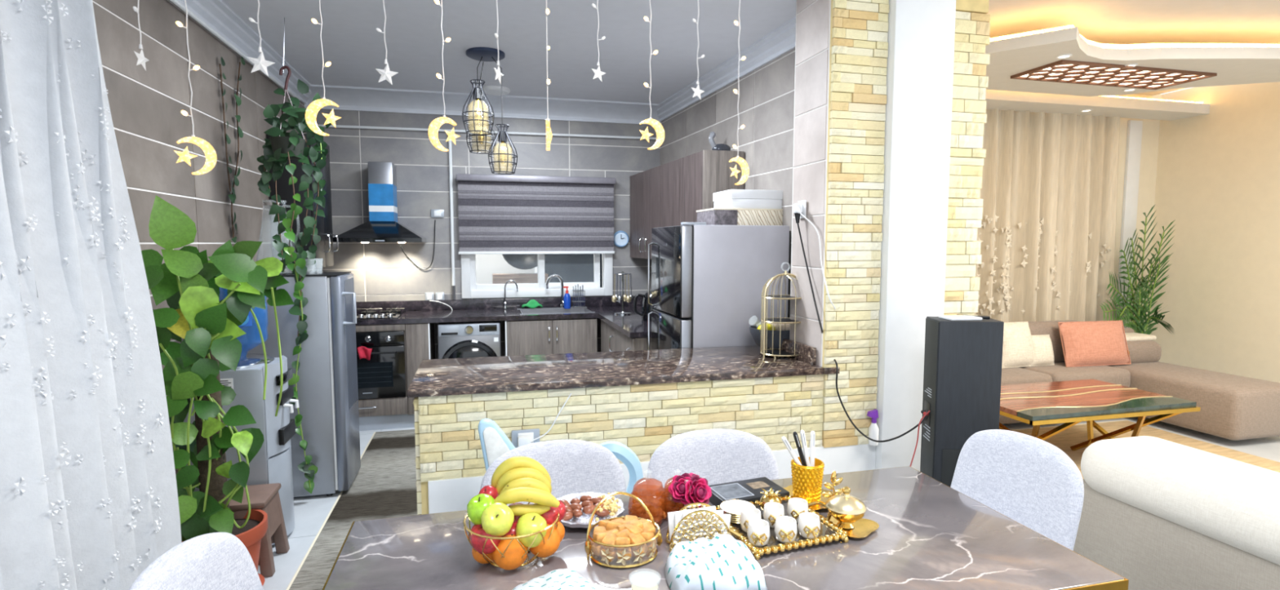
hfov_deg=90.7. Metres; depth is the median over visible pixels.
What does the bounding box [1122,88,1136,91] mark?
recessed light
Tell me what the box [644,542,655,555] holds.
pastry
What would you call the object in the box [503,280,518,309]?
tap
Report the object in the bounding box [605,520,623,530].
pastry
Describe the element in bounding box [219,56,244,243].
vine
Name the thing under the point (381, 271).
wall
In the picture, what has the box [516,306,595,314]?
sink
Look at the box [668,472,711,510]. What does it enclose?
flowers
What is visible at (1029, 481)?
dining chair
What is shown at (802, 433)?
pen
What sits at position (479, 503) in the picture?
apple
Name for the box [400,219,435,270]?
cable
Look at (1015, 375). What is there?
seat cushion
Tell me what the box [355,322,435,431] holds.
base cabinet
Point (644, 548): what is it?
pastry
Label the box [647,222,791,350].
refrigerator
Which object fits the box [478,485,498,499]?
apple
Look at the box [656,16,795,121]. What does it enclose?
trim
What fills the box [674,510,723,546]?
paper napkin
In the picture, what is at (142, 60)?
strand
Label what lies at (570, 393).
cable
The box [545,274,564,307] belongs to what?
tap
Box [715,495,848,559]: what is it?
tray
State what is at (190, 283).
pothos plant
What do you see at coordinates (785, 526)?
coffee cup
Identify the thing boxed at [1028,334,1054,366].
pillow
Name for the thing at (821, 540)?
flower
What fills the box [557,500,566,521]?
apple
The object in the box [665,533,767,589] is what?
cover
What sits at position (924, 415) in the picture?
wire
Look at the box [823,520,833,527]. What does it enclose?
flower
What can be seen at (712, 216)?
gift box
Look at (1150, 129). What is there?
wall
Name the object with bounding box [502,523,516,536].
apple
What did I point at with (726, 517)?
paper napkin
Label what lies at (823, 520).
flower
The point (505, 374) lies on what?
countertop
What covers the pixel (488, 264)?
wall
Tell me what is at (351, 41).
ceiling
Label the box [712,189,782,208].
carton
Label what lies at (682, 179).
upper cabinet
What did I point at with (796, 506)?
coffee cup
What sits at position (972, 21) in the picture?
stone wall
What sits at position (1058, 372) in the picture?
seat cushion
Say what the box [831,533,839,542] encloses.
flower
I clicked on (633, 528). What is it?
pastry
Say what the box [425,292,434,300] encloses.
wall socket
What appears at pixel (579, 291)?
cutlery drainer
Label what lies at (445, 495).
baseboard
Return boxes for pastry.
[591,543,602,555]
[592,526,607,538]
[593,532,608,543]
[598,520,610,527]
[600,532,617,551]
[600,548,616,562]
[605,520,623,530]
[605,528,618,533]
[611,518,623,521]
[614,537,630,550]
[616,524,626,531]
[616,528,630,537]
[616,546,631,560]
[618,520,629,524]
[623,515,637,520]
[624,518,643,528]
[624,523,643,534]
[627,533,645,551]
[631,544,647,558]
[639,518,648,523]
[640,521,655,536]
[640,532,653,543]
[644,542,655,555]
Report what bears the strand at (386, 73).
hanging from the ceiling at (351, 41)
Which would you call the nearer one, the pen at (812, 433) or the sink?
the pen at (812, 433)
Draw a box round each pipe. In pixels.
[317,124,656,139]
[448,140,455,285]
[451,285,455,299]
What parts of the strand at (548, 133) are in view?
cord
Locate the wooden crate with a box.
[492,272,548,284]
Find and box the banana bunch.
[490,456,559,516]
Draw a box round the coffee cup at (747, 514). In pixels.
[739,507,761,533]
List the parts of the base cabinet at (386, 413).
handle, rail, drawer, panel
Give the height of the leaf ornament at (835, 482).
0.093 m
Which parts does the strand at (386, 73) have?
cord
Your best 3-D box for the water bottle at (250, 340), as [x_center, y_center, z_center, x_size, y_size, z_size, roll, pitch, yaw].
[-1.994,0.108,3.120,0.268,0.412,0.277,-1,5,-14]
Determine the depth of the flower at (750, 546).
1.50 m
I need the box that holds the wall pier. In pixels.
[789,0,831,366]
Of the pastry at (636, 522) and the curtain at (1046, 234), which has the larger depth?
the curtain at (1046, 234)
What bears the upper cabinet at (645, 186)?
attached to the wall at (766, 107)
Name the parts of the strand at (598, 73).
cord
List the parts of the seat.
armrest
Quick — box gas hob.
[355,307,405,319]
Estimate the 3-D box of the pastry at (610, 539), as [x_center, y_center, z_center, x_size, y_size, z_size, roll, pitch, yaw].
[-0.068,0.570,1.459,0.035,0.034,0.042,3,5,28]
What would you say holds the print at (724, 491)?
on the box at (749, 490)
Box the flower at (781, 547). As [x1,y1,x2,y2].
[777,543,786,551]
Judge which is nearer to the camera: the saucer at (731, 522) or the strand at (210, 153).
the saucer at (731, 522)
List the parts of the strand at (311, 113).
bulb, cord, bulb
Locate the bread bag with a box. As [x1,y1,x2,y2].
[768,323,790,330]
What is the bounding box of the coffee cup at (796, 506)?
[786,497,808,523]
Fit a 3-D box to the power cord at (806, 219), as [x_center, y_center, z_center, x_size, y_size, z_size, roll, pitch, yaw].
[0.874,-0.172,3.082,0.072,0.470,0.235,-2,5,-23]
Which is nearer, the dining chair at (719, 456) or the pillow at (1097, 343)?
the dining chair at (719, 456)
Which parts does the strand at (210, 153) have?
bulb, bulb, cord, bulb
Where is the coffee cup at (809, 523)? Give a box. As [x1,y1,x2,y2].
[797,512,820,538]
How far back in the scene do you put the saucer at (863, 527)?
1.63 m
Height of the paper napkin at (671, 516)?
0.093 m
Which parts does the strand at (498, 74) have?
cord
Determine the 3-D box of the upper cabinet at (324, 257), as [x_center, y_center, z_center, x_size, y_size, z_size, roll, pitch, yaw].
[-2.446,-0.667,4.629,0.320,0.930,0.550,-1,5,-14]
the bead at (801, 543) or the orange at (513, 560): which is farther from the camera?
the bead at (801, 543)
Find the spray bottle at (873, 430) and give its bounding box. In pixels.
[866,408,879,445]
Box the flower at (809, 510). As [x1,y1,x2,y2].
[808,509,815,512]
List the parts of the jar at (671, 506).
lid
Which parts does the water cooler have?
door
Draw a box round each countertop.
[355,296,651,337]
[407,338,839,397]
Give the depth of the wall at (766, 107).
4.25 m
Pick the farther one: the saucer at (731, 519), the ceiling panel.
the ceiling panel
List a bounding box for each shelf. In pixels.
[761,349,794,355]
[762,295,799,297]
[765,318,797,322]
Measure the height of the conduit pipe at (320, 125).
0.032 m
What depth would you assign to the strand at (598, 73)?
2.17 m
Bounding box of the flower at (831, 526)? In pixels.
[828,524,837,529]
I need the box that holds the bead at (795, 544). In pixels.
[791,541,799,549]
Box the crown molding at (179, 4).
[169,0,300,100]
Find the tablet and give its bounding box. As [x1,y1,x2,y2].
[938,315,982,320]
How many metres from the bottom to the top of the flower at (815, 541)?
0.018 m
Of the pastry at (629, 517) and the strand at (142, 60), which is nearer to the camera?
the pastry at (629, 517)
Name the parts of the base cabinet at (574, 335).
door, handle, handle, door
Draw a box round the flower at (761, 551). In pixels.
[757,547,764,555]
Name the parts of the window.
sash, sash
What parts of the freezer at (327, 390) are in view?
lid, door, handle, recess panel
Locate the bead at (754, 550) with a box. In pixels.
[749,546,758,555]
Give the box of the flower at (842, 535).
[838,532,846,540]
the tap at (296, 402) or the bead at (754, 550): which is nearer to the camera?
the bead at (754, 550)
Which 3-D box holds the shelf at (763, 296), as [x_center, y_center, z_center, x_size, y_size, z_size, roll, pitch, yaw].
[0.758,0.012,3.343,0.223,0.006,0.193,-1,5,-14]
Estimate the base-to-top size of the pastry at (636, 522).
0.029 m
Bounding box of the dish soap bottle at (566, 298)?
[563,286,570,309]
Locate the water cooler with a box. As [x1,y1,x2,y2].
[183,353,298,545]
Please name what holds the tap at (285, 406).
on the water cooler
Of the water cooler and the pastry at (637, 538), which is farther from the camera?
the water cooler
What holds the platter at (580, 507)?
on the dining table at (930, 535)
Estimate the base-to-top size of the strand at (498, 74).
0.722 m
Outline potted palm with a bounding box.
[1100,204,1175,334]
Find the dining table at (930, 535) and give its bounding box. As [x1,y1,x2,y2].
[322,466,1128,589]
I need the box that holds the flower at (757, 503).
[754,500,759,505]
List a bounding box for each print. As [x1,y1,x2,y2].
[711,483,752,499]
[746,480,769,488]
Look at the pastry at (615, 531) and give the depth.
1.48 m
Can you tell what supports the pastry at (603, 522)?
in the basket at (621, 563)
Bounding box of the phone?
[956,314,990,319]
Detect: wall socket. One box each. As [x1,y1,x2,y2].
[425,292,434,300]
[431,209,444,217]
[435,292,444,300]
[511,428,539,448]
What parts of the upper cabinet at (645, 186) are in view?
door, door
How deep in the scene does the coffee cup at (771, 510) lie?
1.60 m
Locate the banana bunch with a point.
(517, 479)
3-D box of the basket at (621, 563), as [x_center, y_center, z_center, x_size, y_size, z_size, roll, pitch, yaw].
[-0.038,0.547,1.498,0.189,0.144,0.151,-1,5,-14]
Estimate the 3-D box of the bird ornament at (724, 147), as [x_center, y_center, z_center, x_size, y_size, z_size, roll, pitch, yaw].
[0.583,-1.103,4.615,0.161,0.175,0.099,1,5,9]
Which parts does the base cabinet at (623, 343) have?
door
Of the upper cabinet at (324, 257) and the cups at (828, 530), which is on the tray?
the cups at (828, 530)
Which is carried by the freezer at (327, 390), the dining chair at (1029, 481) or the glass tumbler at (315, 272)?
the glass tumbler at (315, 272)
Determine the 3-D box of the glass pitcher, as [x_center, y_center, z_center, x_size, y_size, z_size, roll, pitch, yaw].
[-2.135,-0.339,3.716,0.251,0.432,0.241,-1,5,-14]
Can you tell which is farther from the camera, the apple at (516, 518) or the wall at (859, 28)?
the wall at (859, 28)
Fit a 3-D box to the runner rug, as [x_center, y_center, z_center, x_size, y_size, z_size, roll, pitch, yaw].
[-1.518,1.188,3.791,0.542,0.010,2.640,-1,5,-14]
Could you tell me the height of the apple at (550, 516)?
0.067 m
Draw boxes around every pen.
[782,436,802,466]
[792,431,807,466]
[800,430,809,466]
[809,431,815,466]
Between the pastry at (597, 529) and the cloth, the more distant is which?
the cloth
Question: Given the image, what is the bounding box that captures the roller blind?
[455,173,616,254]
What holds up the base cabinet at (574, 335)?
on the floor at (310, 513)
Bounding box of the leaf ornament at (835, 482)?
[822,471,843,497]
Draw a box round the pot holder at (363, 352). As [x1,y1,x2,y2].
[356,346,372,360]
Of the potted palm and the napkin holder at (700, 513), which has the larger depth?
the potted palm
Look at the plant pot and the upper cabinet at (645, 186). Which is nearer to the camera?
the plant pot
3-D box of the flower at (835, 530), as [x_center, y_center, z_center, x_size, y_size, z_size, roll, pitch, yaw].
[0.502,0.595,1.596,0.023,0.018,0.022,-2,5,-20]
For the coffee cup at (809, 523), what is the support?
on the tray
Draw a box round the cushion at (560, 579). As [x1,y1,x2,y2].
[512,568,596,589]
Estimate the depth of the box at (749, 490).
1.82 m
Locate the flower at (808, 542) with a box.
[804,538,813,546]
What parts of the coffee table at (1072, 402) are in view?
leg, leg, leg, leg, gold frame, leg, leg, leg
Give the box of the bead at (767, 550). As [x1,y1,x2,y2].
[763,546,772,555]
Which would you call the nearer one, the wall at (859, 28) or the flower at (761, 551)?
the flower at (761, 551)
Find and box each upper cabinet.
[266,133,338,269]
[630,165,661,259]
[661,150,744,226]
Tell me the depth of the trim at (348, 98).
5.51 m
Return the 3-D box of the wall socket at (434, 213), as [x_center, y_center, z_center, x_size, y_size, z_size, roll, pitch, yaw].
[-1.796,-0.724,5.605,0.110,0.070,0.016,-1,5,-14]
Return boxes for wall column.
[875,0,955,471]
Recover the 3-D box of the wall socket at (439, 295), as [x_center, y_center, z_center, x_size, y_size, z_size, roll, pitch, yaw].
[-1.794,0.015,5.667,0.075,0.075,0.016,-1,5,-14]
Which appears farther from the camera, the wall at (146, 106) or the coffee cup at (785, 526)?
the wall at (146, 106)
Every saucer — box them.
[719,499,755,515]
[719,507,740,517]
[729,520,740,524]
[730,518,739,521]
[829,515,879,538]
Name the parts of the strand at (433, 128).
cord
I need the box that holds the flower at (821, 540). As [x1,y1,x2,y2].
[817,536,826,544]
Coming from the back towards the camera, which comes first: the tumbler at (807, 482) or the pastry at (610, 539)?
the tumbler at (807, 482)
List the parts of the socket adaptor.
plate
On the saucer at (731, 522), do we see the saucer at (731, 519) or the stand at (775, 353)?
the saucer at (731, 519)
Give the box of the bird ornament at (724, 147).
[708,131,730,151]
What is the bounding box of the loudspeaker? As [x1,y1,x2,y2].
[920,316,1004,487]
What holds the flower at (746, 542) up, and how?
on the tray
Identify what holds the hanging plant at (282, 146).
hanging from the ceiling at (351, 41)
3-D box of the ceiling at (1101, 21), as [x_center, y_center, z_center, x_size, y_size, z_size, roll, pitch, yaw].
[3.708,-1.790,3.275,4.340,0.070,5.600,-1,5,-14]
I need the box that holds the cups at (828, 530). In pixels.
[729,499,837,548]
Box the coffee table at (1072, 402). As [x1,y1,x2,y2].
[999,379,1200,450]
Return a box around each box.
[696,208,782,225]
[708,476,789,506]
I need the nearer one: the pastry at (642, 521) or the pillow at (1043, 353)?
the pastry at (642, 521)
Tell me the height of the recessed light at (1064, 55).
0.006 m
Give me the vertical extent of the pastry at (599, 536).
0.031 m
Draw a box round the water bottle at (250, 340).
[218,287,268,357]
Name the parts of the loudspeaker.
terminal plate, panel, grille panel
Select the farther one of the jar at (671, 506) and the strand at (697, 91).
the strand at (697, 91)
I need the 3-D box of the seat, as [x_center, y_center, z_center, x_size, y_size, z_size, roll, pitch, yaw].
[-0.295,0.880,2.440,0.624,0.852,0.368,-1,5,-14]
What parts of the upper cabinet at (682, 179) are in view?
door, door, cabinet end panel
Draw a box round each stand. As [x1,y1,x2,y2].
[611,271,634,315]
[760,271,801,359]
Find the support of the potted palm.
on the floor at (310, 513)
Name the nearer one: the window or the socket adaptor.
the socket adaptor
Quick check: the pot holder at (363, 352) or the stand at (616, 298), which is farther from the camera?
the stand at (616, 298)
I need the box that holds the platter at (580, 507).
[556,492,624,528]
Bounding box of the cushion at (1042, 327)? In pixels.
[1027,320,1079,362]
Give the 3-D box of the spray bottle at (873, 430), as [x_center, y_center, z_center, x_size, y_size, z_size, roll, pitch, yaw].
[1.151,0.653,3.124,0.059,0.175,0.048,-1,5,-14]
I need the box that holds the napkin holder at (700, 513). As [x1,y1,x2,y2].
[666,502,731,551]
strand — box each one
[133,0,149,70]
[173,0,217,174]
[246,0,274,75]
[305,0,341,136]
[375,0,397,84]
[427,0,459,151]
[493,0,502,84]
[546,0,552,151]
[591,0,605,81]
[639,0,664,149]
[691,0,704,99]
[728,0,749,185]
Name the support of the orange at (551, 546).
in the fruit basket at (465, 527)
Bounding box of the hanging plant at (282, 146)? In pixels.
[257,17,331,493]
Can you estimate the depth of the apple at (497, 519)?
1.39 m
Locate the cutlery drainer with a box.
[571,284,585,307]
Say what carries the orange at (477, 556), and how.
in the fruit basket at (465, 527)
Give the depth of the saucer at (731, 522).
1.63 m
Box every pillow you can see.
[1001,321,1034,368]
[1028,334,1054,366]
[1057,320,1131,367]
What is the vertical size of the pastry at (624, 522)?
0.025 m
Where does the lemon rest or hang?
in the bowl at (755, 333)
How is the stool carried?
on the floor at (310, 513)
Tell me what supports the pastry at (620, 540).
in the basket at (621, 563)
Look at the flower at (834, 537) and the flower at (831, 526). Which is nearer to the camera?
the flower at (834, 537)
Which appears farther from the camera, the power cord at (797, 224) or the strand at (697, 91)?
the power cord at (797, 224)
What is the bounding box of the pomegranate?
[759,488,781,510]
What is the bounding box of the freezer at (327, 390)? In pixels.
[247,271,360,497]
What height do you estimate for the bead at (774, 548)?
0.018 m
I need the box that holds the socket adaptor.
[792,200,806,223]
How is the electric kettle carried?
on the countertop at (632, 326)
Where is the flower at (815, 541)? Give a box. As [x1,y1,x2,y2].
[811,537,820,545]
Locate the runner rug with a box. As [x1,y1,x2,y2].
[286,429,417,589]
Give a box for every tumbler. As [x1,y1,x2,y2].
[313,271,321,274]
[791,457,824,506]
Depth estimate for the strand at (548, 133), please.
2.14 m
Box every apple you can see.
[466,493,494,524]
[469,523,502,554]
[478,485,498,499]
[480,502,514,536]
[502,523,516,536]
[507,502,523,523]
[515,512,547,547]
[540,506,559,525]
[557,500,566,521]
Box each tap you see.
[283,404,293,413]
[288,399,298,408]
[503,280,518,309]
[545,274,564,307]
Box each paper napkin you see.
[667,506,715,545]
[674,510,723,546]
[680,511,730,542]
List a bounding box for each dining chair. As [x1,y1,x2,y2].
[128,532,263,589]
[480,440,626,506]
[646,429,779,487]
[950,429,1084,551]
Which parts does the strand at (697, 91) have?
cord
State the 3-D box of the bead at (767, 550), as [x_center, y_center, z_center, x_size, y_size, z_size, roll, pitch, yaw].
[0.304,0.604,1.494,0.023,0.018,0.022,-2,5,-20]
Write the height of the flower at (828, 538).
0.018 m
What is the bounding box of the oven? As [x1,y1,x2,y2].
[355,330,406,399]
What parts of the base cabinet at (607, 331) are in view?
handle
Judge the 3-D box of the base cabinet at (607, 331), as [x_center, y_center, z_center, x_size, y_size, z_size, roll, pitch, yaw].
[0.078,0.644,5.236,0.771,0.857,0.580,-1,5,-14]
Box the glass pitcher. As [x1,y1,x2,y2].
[255,200,295,275]
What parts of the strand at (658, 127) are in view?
cord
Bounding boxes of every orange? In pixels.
[471,548,493,564]
[492,533,528,570]
[529,524,560,557]
[554,521,564,542]
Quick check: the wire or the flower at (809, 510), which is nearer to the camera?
the flower at (809, 510)
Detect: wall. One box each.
[92,0,311,475]
[306,108,660,359]
[413,0,888,515]
[475,253,534,284]
[537,253,602,287]
[660,48,795,317]
[943,0,990,315]
[1112,93,1161,332]
[1146,81,1279,382]
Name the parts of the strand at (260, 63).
cord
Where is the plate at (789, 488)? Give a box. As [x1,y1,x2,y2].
[783,484,833,511]
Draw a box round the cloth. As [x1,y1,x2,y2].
[521,299,542,308]
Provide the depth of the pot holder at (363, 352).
4.91 m
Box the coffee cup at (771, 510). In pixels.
[763,502,784,528]
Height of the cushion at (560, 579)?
0.038 m
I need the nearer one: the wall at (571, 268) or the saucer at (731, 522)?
the saucer at (731, 522)
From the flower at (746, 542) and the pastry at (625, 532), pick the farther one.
the flower at (746, 542)
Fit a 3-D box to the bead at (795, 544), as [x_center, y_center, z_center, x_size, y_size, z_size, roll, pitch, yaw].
[0.377,0.601,1.520,0.023,0.018,0.022,-2,5,-20]
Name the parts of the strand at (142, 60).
bulb, cord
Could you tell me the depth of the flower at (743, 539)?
1.54 m
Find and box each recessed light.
[1056,53,1071,58]
[1080,109,1092,111]
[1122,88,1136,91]
[1124,63,1137,66]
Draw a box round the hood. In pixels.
[333,161,426,243]
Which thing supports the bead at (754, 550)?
on the tray
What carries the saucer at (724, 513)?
on the saucer
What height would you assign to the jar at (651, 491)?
0.145 m
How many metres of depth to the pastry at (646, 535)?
1.47 m
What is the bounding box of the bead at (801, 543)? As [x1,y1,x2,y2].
[797,539,806,548]
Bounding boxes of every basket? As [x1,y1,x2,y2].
[462,502,559,568]
[584,492,662,568]
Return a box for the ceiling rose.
[482,85,510,95]
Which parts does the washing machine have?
detergent drawer, control panel, door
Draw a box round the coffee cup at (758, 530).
[746,519,769,546]
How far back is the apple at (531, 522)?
1.42 m
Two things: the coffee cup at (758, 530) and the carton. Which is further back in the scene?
the carton
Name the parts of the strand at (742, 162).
cord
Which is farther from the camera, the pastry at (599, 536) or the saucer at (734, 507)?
the saucer at (734, 507)
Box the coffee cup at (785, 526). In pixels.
[774,515,797,543]
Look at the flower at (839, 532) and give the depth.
1.57 m
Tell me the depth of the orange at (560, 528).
1.50 m
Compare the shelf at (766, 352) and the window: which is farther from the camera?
the window
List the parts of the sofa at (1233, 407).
panel, armrest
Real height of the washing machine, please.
0.825 m
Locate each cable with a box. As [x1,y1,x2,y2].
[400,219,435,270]
[429,300,452,310]
[531,393,571,441]
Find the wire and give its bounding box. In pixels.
[910,410,929,466]
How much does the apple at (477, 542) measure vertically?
0.075 m
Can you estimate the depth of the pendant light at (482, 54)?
4.19 m
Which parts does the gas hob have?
burner, glass, knob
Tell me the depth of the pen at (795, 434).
1.78 m
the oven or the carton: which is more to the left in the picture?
the oven
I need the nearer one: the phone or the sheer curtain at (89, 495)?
the sheer curtain at (89, 495)
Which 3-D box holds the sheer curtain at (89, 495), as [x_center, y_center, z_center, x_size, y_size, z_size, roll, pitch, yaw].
[-1.485,0.031,1.326,0.234,2.680,1.577,-1,5,-14]
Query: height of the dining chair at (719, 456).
0.846 m
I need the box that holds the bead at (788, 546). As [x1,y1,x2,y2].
[784,542,793,551]
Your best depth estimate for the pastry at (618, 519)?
1.55 m
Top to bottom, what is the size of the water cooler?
0.915 m
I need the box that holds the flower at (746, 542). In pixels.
[742,539,749,545]
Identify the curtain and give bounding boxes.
[0,0,182,589]
[974,108,1120,322]
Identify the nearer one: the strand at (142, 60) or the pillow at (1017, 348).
the strand at (142, 60)
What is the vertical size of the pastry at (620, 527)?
0.031 m
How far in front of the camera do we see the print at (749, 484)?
1.85 m
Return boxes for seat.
[478,418,643,493]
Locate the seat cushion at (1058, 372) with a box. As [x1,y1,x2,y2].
[1019,362,1130,386]
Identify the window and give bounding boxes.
[461,253,613,298]
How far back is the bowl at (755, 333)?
3.44 m
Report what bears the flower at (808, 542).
on the tray
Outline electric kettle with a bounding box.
[633,292,657,320]
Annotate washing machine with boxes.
[437,320,501,359]
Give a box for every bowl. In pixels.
[749,324,789,349]
[825,486,866,528]
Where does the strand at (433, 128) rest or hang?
hanging from the ceiling at (351, 41)
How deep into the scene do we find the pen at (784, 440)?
1.78 m
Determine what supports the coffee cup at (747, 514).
on the tray
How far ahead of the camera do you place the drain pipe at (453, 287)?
5.66 m
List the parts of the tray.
handle, handle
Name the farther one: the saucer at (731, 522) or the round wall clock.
the round wall clock
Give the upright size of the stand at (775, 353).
0.501 m
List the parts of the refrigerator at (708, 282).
handle, handle, glass, glass, door, door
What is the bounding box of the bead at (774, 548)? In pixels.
[770,545,779,553]
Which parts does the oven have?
knob, handle, control panel, knob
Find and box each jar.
[628,477,666,527]
[663,477,693,520]
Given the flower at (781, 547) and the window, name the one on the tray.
the flower at (781, 547)
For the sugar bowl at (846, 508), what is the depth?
1.62 m
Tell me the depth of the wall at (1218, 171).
5.90 m
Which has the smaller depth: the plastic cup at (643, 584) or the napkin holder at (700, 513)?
the plastic cup at (643, 584)
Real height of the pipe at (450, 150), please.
1.352 m
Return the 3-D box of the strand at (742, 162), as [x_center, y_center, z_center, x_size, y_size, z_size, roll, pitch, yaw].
[0.364,-0.923,2.289,0.095,1.036,0.022,-3,6,-31]
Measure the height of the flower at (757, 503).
0.018 m
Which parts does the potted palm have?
frond stem, frond stem, frond stem, frond stem, frond stem, frond stem, frond stem, frond stem, frond stem, frond stem, frond stem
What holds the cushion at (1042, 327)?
on the sofa at (1233, 407)
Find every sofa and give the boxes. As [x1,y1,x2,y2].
[999,320,1279,440]
[1073,435,1279,589]
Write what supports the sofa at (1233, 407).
on the floor at (310, 513)
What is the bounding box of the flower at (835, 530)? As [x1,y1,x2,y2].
[832,527,842,533]
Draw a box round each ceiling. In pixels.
[221,0,795,103]
[986,0,1279,95]
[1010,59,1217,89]
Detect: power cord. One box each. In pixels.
[796,222,928,442]
[800,212,835,309]
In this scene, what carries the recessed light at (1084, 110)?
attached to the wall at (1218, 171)
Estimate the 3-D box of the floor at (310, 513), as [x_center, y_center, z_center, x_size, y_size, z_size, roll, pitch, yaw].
[1.255,1.272,3.320,9.198,0.080,6.400,-1,5,-14]
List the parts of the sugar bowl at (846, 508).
lid, lid knob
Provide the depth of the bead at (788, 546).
1.51 m
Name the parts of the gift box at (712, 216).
panel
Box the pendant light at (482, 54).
[462,46,517,174]
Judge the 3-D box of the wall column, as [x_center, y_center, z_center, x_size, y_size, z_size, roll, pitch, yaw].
[1.339,-0.234,3.147,0.330,2.950,0.135,-1,5,-14]
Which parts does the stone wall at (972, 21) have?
trim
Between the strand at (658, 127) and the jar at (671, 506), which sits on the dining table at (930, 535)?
the jar at (671, 506)
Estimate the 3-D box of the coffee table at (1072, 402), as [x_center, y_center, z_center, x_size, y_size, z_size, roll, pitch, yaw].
[2.973,0.915,4.418,1.359,0.442,0.762,-1,5,-14]
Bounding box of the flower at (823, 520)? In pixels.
[819,517,826,523]
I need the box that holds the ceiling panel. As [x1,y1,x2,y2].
[984,24,1279,96]
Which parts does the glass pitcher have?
lid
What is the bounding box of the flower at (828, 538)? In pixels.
[825,534,833,542]
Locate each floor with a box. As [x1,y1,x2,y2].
[257,416,1279,589]
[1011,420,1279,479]
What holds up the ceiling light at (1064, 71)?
attached to the ceiling panel
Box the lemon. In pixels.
[756,323,775,332]
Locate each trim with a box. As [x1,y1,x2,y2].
[303,84,661,124]
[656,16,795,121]
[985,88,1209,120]
[1115,120,1142,328]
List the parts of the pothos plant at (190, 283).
vine stem, vine stem, vine stem, vine stem, vine stem, vine stem, pot, vine stem, vine stem, vine stem, vine stem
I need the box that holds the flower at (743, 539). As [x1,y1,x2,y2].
[737,536,747,542]
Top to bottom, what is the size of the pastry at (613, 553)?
0.031 m
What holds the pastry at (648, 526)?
in the basket at (621, 563)
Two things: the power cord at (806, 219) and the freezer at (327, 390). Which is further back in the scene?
the freezer at (327, 390)
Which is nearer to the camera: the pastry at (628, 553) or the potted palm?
the pastry at (628, 553)
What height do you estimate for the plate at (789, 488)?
0.015 m
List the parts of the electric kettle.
handle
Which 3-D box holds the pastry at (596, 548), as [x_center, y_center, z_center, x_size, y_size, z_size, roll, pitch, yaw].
[-0.090,0.591,1.476,0.042,0.033,0.035,-3,6,-35]
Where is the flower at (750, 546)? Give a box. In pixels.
[746,542,755,549]
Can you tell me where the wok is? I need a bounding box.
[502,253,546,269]
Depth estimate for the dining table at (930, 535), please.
1.49 m
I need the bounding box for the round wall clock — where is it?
[613,231,629,247]
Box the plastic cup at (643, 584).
[631,579,657,589]
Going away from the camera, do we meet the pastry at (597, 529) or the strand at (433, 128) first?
the pastry at (597, 529)
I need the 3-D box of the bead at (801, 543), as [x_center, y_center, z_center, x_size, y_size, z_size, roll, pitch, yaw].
[0.395,0.601,1.526,0.023,0.018,0.022,-2,5,-20]
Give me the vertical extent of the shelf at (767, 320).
0.006 m
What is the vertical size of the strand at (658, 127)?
0.919 m
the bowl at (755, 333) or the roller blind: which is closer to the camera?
the bowl at (755, 333)
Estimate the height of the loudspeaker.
1.172 m
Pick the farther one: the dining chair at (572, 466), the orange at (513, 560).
the dining chair at (572, 466)
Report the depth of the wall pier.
3.15 m
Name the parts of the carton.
lid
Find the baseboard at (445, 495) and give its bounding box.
[427,444,875,514]
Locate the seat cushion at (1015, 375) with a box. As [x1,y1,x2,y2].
[1000,367,1052,385]
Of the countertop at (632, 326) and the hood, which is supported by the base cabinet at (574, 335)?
the countertop at (632, 326)
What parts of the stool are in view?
seat, leg, leg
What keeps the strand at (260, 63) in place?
hanging from the ceiling at (351, 41)
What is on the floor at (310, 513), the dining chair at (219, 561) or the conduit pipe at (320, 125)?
the dining chair at (219, 561)
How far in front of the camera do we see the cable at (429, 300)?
5.63 m
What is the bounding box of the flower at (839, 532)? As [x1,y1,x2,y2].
[837,530,847,535]
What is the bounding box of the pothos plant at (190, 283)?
[141,195,294,586]
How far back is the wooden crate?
6.48 m
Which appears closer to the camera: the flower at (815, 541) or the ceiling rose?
the flower at (815, 541)
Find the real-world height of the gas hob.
0.047 m
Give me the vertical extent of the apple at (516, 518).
0.064 m
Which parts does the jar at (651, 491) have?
lid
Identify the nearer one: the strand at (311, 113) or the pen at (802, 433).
the pen at (802, 433)
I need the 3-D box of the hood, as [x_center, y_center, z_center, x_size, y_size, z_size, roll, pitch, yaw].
[-2.162,-0.770,5.274,0.670,0.670,0.462,-1,5,-14]
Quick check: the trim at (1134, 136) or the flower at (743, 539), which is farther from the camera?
the trim at (1134, 136)
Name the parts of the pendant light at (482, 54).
bulb, bulb, ceiling plate, bulb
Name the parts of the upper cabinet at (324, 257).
door, handle, door, handle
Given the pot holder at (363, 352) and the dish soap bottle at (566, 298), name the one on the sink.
the dish soap bottle at (566, 298)
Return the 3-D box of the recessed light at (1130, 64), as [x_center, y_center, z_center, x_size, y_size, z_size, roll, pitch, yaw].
[3.471,-1.625,4.481,0.090,0.006,0.089,-1,5,-14]
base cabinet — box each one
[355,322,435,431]
[504,318,597,355]
[600,320,615,351]
[615,328,651,351]
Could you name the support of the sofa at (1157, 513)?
on the floor at (310, 513)
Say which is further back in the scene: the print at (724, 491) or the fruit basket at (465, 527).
the print at (724, 491)
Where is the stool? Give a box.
[228,483,289,577]

